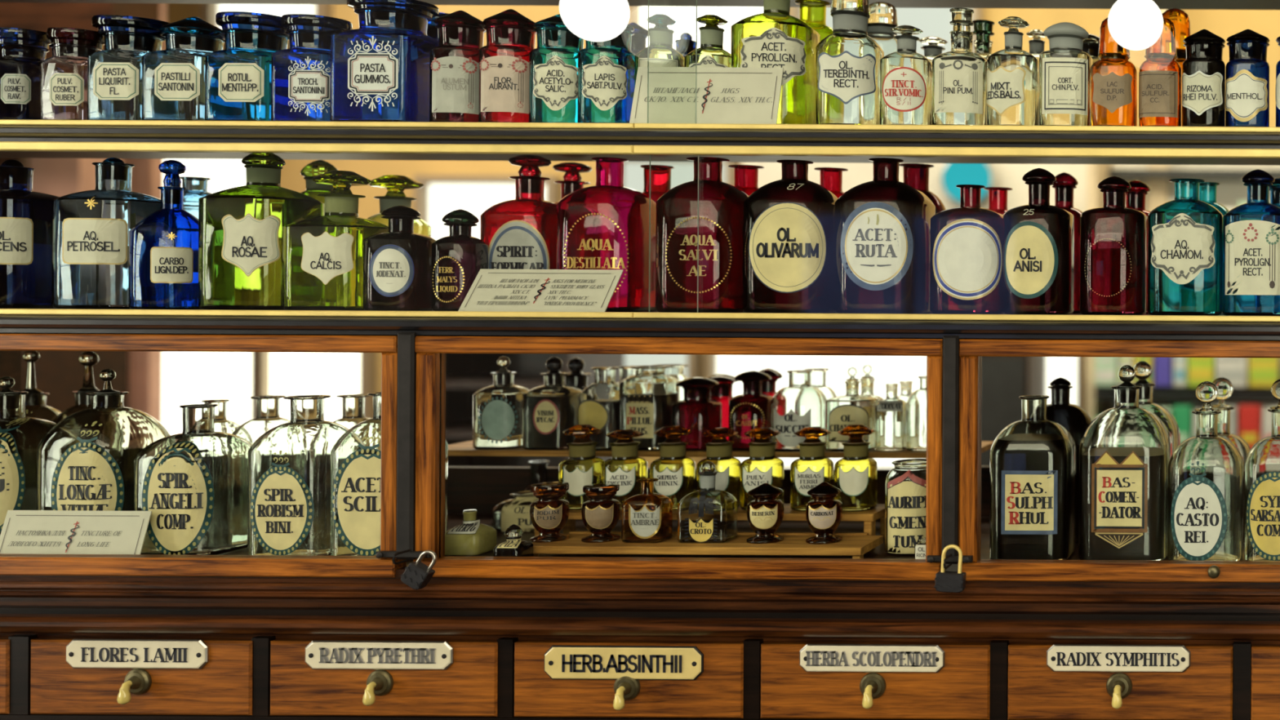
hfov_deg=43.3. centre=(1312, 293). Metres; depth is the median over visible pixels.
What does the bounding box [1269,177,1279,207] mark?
glass bottle
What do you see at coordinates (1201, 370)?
carton
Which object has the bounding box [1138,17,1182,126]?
apothecary jar
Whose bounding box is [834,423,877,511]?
apothecary jar
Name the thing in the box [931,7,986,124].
glass bottle
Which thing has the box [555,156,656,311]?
glass bottle
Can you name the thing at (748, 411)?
glass bottle
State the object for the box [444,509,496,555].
glass bottle
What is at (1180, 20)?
apothecary jar
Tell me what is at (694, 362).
window
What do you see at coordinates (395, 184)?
glass bottle
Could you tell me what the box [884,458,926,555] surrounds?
apothecary jar
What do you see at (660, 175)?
glass bottle
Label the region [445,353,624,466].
wall
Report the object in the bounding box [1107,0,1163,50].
pendant lamp
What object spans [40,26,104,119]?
apothecary jar
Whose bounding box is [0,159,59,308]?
glass bottle
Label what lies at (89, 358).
glass bottle
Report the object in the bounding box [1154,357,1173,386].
carton
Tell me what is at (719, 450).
apothecary jar
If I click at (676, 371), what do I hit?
apothecary jar
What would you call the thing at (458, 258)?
glass bottle
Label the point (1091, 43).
apothecary jar
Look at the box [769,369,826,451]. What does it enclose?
glass bottle
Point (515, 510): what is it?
apothecary jar
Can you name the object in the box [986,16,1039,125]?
glass bottle
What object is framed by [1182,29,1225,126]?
apothecary jar
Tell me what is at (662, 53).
glass bottle
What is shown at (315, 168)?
glass bottle
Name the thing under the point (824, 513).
apothecary jar
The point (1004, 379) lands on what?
wall
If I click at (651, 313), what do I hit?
shelf
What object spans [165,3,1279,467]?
wall
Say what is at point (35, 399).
glass bottle
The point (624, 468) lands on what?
apothecary jar
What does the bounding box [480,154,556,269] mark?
glass bottle
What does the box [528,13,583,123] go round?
apothecary jar
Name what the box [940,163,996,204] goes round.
lit sign
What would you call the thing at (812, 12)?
glass bottle
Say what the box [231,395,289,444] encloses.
glass bottle
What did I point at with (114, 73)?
apothecary jar
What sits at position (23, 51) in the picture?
apothecary jar
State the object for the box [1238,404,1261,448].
book
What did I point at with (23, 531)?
card
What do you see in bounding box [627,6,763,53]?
window
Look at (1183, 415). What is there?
carton
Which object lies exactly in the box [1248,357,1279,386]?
carton
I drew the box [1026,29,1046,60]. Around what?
glass bottle
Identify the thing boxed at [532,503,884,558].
display rack
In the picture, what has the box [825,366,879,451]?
glass bottle
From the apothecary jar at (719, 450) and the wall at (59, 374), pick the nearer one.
the apothecary jar at (719, 450)
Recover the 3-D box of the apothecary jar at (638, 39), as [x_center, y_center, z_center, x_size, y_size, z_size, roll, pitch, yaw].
[-0.969,-0.303,1.895,0.046,0.169,0.046,0,0,0]
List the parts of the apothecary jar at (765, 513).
lid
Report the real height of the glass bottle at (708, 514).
0.107 m
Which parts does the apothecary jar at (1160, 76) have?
lid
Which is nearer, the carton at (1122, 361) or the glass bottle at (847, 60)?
the glass bottle at (847, 60)
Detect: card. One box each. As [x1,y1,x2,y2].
[0,510,151,554]
[457,268,623,311]
[629,66,783,124]
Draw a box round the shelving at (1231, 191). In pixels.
[1085,164,1279,439]
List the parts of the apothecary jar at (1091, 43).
lid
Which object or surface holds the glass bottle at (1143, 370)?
on the tall cabinet
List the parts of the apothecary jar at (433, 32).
lid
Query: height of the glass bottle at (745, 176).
0.207 m
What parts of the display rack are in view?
leg, leg, leg, leg, leg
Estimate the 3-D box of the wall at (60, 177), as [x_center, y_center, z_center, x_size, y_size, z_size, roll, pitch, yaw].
[-3.933,-0.188,4.225,0.158,3.200,0.150,0,0,0]
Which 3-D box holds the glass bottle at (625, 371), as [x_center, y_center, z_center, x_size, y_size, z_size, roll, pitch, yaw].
[-1.062,0.172,2.062,0.052,0.118,0.052,0,0,0]
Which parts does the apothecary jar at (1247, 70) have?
lid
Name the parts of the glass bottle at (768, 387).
lid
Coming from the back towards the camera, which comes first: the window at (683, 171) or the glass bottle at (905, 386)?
the window at (683, 171)
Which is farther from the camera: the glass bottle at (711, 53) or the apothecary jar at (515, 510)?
the apothecary jar at (515, 510)
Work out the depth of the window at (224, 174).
4.74 m
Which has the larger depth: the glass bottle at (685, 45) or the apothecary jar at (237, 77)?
the glass bottle at (685, 45)
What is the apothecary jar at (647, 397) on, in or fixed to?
on the tall cabinet
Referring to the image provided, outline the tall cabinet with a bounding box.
[0,0,1279,719]
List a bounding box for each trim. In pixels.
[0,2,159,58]
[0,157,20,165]
[1147,8,1169,407]
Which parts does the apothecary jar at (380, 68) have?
lid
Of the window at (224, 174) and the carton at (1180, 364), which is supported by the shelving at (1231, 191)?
the carton at (1180, 364)
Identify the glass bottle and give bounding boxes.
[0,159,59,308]
[0,376,56,534]
[22,351,61,421]
[36,368,170,511]
[51,157,160,309]
[52,351,99,423]
[128,160,200,309]
[133,404,252,555]
[179,176,212,218]
[198,152,324,310]
[200,399,239,433]
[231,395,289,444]
[247,395,348,555]
[282,170,388,311]
[300,160,337,203]
[329,391,448,555]
[332,394,371,429]
[362,205,436,311]
[366,174,431,237]
[431,208,488,311]
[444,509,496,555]
[472,355,529,449]
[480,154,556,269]
[493,524,533,556]
[522,356,582,449]
[523,460,549,490]
[552,162,591,204]
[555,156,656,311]
[564,357,591,390]
[577,366,619,449]
[616,365,635,383]
[621,478,672,542]
[634,13,684,88]
[640,164,675,201]
[655,156,748,312]
[674,32,697,57]
[677,461,737,542]
[684,14,730,67]
[728,164,764,195]
[728,370,773,450]
[730,0,820,124]
[741,159,837,313]
[759,368,782,396]
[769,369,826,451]
[794,0,832,40]
[804,368,836,399]
[813,167,848,198]
[815,0,884,124]
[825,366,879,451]
[834,157,935,314]
[859,364,883,401]
[875,383,906,451]
[879,25,932,124]
[897,381,913,402]
[898,163,946,213]
[906,375,926,451]
[914,537,925,559]
[919,36,947,62]
[929,184,1004,314]
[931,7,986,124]
[972,19,994,59]
[983,186,1012,214]
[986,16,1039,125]
[989,395,1076,559]
[1002,168,1074,315]
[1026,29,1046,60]
[1046,377,1092,543]
[1051,172,1082,313]
[1078,364,1172,560]
[1080,176,1146,315]
[1125,179,1151,314]
[1132,361,1180,453]
[1146,178,1223,315]
[1167,381,1244,560]
[1199,182,1228,215]
[1211,377,1250,544]
[1222,168,1279,315]
[1244,378,1279,560]
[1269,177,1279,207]
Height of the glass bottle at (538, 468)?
0.089 m
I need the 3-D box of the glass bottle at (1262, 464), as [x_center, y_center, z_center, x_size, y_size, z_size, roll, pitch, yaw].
[-0.041,0.236,1.783,0.097,0.243,0.098,0,0,0]
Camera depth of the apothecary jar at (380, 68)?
1.72 m
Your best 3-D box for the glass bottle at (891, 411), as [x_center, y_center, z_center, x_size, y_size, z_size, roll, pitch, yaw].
[-0.629,0.184,1.984,0.043,0.098,0.044,0,0,0]
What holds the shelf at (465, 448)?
attached to the tall cabinet
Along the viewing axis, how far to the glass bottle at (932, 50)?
1.88 m
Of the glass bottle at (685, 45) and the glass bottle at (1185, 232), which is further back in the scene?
the glass bottle at (685, 45)
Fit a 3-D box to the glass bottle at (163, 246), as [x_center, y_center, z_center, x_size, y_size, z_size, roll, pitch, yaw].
[-1.509,-0.078,1.757,0.076,0.198,0.077,0,0,0]
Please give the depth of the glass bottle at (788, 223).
1.72 m
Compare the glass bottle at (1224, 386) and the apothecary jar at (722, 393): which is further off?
the apothecary jar at (722, 393)
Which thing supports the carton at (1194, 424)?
on the shelving at (1231, 191)
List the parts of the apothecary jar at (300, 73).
lid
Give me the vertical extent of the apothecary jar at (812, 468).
0.116 m
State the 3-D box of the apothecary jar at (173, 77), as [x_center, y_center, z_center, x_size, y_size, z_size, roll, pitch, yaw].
[-1.482,-0.294,1.760,0.081,0.146,0.082,0,0,0]
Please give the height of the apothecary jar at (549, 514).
0.075 m
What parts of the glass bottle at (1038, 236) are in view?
lid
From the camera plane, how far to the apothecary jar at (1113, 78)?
1.72 m
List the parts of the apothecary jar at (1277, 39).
lid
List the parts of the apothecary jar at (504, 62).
lid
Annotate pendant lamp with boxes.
[559,0,630,41]
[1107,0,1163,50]
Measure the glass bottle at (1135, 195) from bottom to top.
0.191 m
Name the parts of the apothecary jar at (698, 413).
lid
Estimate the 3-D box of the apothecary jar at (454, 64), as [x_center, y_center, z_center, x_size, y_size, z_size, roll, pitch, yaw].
[-1.122,-0.296,1.750,0.062,0.154,0.063,0,0,0]
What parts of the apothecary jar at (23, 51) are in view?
lid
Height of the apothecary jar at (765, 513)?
0.078 m
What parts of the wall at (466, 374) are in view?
panel, shelf, shelf, panel, panel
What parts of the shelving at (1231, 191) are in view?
panel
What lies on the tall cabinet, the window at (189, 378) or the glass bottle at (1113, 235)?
the glass bottle at (1113, 235)
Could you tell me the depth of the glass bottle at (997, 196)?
1.88 m
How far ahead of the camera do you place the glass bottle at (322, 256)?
1.72 m
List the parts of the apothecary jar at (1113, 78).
lid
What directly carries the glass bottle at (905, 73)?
on the tall cabinet
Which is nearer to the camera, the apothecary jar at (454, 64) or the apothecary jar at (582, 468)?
the apothecary jar at (454, 64)
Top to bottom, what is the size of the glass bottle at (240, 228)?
0.213 m
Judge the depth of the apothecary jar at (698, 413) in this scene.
1.96 m
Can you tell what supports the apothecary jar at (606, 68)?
on the tall cabinet
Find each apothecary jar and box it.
[0,26,51,119]
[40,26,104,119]
[87,14,169,119]
[142,16,225,120]
[204,11,288,120]
[271,13,352,121]
[329,0,439,121]
[426,12,448,39]
[429,10,486,122]
[478,8,537,122]
[490,490,538,532]
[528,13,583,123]
[529,481,569,542]
[558,423,604,510]
[577,23,635,123]
[581,483,620,542]
[601,428,647,510]
[618,364,679,450]
[628,22,648,54]
[649,425,695,510]
[652,364,688,400]
[671,377,722,450]
[696,426,741,506]
[705,373,737,440]
[739,426,783,510]
[746,483,784,543]
[790,426,833,511]
[805,481,842,543]
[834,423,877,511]
[867,1,897,56]
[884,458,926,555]
[1038,22,1092,125]
[1082,33,1099,63]
[1089,17,1137,126]
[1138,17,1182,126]
[1161,8,1191,68]
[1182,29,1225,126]
[1225,29,1270,126]
[1275,36,1279,127]
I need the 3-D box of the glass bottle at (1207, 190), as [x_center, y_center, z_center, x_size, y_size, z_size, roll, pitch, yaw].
[-0.150,-0.064,1.895,0.078,0.187,0.078,0,0,0]
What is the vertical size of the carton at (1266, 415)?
0.304 m
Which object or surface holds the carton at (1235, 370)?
on the shelving at (1231, 191)
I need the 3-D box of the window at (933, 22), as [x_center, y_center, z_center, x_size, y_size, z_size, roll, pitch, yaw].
[-1.514,-1.006,4.725,0.675,0.552,0.050,0,0,0]
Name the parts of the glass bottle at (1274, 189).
lid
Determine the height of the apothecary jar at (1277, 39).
0.136 m
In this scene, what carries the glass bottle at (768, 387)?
on the tall cabinet
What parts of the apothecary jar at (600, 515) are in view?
lid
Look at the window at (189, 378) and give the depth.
4.74 m
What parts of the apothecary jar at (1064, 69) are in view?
lid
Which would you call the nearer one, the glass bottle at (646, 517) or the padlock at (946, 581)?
the padlock at (946, 581)
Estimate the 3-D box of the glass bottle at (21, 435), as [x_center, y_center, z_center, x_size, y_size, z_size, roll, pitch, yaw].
[-1.785,0.230,1.813,0.128,0.234,0.129,0,0,0]
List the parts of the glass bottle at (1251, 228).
lid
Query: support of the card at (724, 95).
on the tall cabinet
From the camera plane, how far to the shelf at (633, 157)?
1.89 m
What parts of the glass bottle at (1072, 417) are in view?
lid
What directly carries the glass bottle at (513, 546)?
on the tall cabinet
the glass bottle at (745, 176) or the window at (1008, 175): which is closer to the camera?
the glass bottle at (745, 176)
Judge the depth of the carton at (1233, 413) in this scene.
4.24 m
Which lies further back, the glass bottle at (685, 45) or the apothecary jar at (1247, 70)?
the glass bottle at (685, 45)
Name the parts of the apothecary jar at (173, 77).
lid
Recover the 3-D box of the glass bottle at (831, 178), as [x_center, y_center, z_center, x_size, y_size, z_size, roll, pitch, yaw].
[-0.687,-0.076,1.895,0.075,0.204,0.075,0,0,0]
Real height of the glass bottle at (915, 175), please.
0.210 m
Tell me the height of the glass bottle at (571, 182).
0.214 m
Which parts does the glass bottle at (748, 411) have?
lid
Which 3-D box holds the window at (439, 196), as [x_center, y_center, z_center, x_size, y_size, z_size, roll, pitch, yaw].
[-2.934,-0.195,4.725,0.496,0.449,0.050,0,0,0]
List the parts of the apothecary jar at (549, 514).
lid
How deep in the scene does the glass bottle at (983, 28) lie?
1.88 m
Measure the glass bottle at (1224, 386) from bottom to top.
0.235 m
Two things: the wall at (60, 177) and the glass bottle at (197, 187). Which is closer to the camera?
the glass bottle at (197, 187)
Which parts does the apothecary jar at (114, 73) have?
lid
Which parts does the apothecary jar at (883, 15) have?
lid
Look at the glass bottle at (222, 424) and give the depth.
1.91 m
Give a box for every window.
[163,351,271,435]
[164,159,246,193]
[201,4,333,45]
[249,351,377,422]
[413,174,561,239]
[623,161,740,192]
[624,354,702,378]
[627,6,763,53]
[703,354,927,468]
[741,162,1087,212]
[789,7,983,55]
[1044,356,1084,409]
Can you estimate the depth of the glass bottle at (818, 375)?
2.05 m
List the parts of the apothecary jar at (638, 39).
lid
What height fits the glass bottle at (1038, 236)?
0.195 m
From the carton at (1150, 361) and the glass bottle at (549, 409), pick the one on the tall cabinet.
the glass bottle at (549, 409)
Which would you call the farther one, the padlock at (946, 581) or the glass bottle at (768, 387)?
the glass bottle at (768, 387)
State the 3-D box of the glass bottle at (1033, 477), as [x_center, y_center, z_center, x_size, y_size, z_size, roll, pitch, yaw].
[-0.376,0.247,1.792,0.104,0.217,0.106,0,0,0]
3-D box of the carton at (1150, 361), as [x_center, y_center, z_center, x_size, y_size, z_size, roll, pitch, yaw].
[-0.542,0.226,4.279,0.057,0.138,0.066,0,0,0]
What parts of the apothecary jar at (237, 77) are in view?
lid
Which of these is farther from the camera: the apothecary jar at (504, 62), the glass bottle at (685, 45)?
the glass bottle at (685, 45)
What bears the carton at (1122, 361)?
on the shelving at (1231, 191)
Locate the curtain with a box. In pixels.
[122,3,165,425]
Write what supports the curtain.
hanging from the wall at (60, 177)
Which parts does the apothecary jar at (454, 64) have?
lid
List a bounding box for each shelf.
[0,0,1279,9]
[0,151,1279,165]
[448,440,993,458]
[628,311,1225,315]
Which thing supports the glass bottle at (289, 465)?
on the tall cabinet
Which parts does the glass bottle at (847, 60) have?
lid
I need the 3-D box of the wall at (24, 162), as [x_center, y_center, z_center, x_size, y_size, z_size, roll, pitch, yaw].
[-4.520,-0.192,1.575,0.120,3.200,6.350,0,0,0]
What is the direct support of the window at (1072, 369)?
in the wall at (1224, 24)
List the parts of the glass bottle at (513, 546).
lid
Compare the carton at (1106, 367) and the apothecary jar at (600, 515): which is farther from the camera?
the carton at (1106, 367)
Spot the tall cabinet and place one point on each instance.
(233, 635)
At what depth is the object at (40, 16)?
3.88 m
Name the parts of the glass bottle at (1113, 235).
lid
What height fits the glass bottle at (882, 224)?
0.206 m
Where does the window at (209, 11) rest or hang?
in the wall at (1224, 24)
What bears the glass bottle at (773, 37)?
on the tall cabinet
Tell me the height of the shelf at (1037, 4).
0.030 m
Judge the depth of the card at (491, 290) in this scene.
1.73 m
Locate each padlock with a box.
[400,550,437,590]
[933,544,966,592]
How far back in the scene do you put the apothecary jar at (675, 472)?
1.88 m
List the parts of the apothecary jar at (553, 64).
lid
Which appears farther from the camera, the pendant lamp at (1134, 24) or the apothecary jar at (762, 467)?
the apothecary jar at (762, 467)
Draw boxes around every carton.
[1095,356,1118,386]
[1117,356,1133,385]
[1133,357,1154,383]
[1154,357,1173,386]
[1164,407,1173,415]
[1173,357,1187,386]
[1173,404,1192,444]
[1188,357,1215,386]
[1193,413,1195,435]
[1211,404,1237,435]
[1216,357,1248,386]
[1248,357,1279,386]
[1262,406,1271,438]
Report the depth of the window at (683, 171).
4.74 m
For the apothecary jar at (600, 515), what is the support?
on the display rack
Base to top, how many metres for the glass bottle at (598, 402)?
0.120 m
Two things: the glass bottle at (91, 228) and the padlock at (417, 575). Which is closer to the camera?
the padlock at (417, 575)
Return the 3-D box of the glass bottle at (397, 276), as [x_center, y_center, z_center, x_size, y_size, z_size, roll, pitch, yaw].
[-1.206,-0.047,1.757,0.074,0.139,0.076,0,0,0]
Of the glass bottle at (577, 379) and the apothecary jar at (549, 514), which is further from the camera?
the glass bottle at (577, 379)
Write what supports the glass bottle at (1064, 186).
on the tall cabinet
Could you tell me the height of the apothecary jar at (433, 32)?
0.178 m
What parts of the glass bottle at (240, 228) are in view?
lid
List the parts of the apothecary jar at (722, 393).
lid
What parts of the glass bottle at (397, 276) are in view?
lid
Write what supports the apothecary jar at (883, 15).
on the tall cabinet
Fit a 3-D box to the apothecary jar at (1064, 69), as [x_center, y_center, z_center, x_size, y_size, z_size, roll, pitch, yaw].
[-0.325,-0.286,1.752,0.066,0.144,0.067,0,0,0]
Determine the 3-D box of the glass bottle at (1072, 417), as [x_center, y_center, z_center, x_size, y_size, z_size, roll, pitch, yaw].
[-0.365,0.238,1.920,0.097,0.234,0.097,0,0,0]
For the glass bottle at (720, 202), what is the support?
on the tall cabinet
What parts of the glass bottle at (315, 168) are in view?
lid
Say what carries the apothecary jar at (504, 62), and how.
on the tall cabinet
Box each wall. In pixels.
[20,158,29,167]
[21,351,128,412]
[28,158,122,196]
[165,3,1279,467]
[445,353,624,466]
[981,355,1045,466]
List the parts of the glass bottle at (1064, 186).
lid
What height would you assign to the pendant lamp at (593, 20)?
1.461 m
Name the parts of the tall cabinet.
drawer, panel, name plate, drawer, glass pane, door, name plate, drawer, name plate, drawer, moulding, moulding, moulding, head rail, glass pane, glass pane, glass pane, door, glass pane, glass pane, name plate, drawer, name plate, door, drawer, glass pane, knob, drawer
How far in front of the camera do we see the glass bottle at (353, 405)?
1.94 m
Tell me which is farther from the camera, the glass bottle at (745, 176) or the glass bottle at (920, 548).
the glass bottle at (745, 176)
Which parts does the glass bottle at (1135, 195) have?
lid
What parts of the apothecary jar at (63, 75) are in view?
lid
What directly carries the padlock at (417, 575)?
hanging from the tall cabinet
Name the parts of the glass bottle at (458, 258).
lid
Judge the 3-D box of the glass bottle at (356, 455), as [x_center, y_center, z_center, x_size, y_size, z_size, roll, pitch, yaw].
[-1.241,0.241,1.787,0.106,0.217,0.107,0,0,0]
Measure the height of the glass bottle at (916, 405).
0.110 m
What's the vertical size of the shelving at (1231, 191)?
1.897 m
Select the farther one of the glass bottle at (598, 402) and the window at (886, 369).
the window at (886, 369)
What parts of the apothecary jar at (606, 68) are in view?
lid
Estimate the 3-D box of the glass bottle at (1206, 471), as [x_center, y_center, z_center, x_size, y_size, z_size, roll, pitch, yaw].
[-0.143,0.237,1.789,0.099,0.238,0.100,0,0,0]
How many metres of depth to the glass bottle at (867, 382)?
2.06 m
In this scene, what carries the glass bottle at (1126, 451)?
on the tall cabinet
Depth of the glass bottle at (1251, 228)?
1.72 m
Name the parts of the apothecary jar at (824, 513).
lid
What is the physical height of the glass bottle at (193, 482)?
0.198 m
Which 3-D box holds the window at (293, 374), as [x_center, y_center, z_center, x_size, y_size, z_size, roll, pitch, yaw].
[-3.552,0.302,4.725,0.413,0.440,0.050,0,0,0]
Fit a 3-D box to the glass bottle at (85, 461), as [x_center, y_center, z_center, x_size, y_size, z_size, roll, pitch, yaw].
[-1.640,0.225,1.806,0.114,0.246,0.115,0,0,0]
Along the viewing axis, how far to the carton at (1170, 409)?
4.29 m
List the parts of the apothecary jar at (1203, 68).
lid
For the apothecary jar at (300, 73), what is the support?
on the tall cabinet
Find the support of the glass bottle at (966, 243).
on the tall cabinet

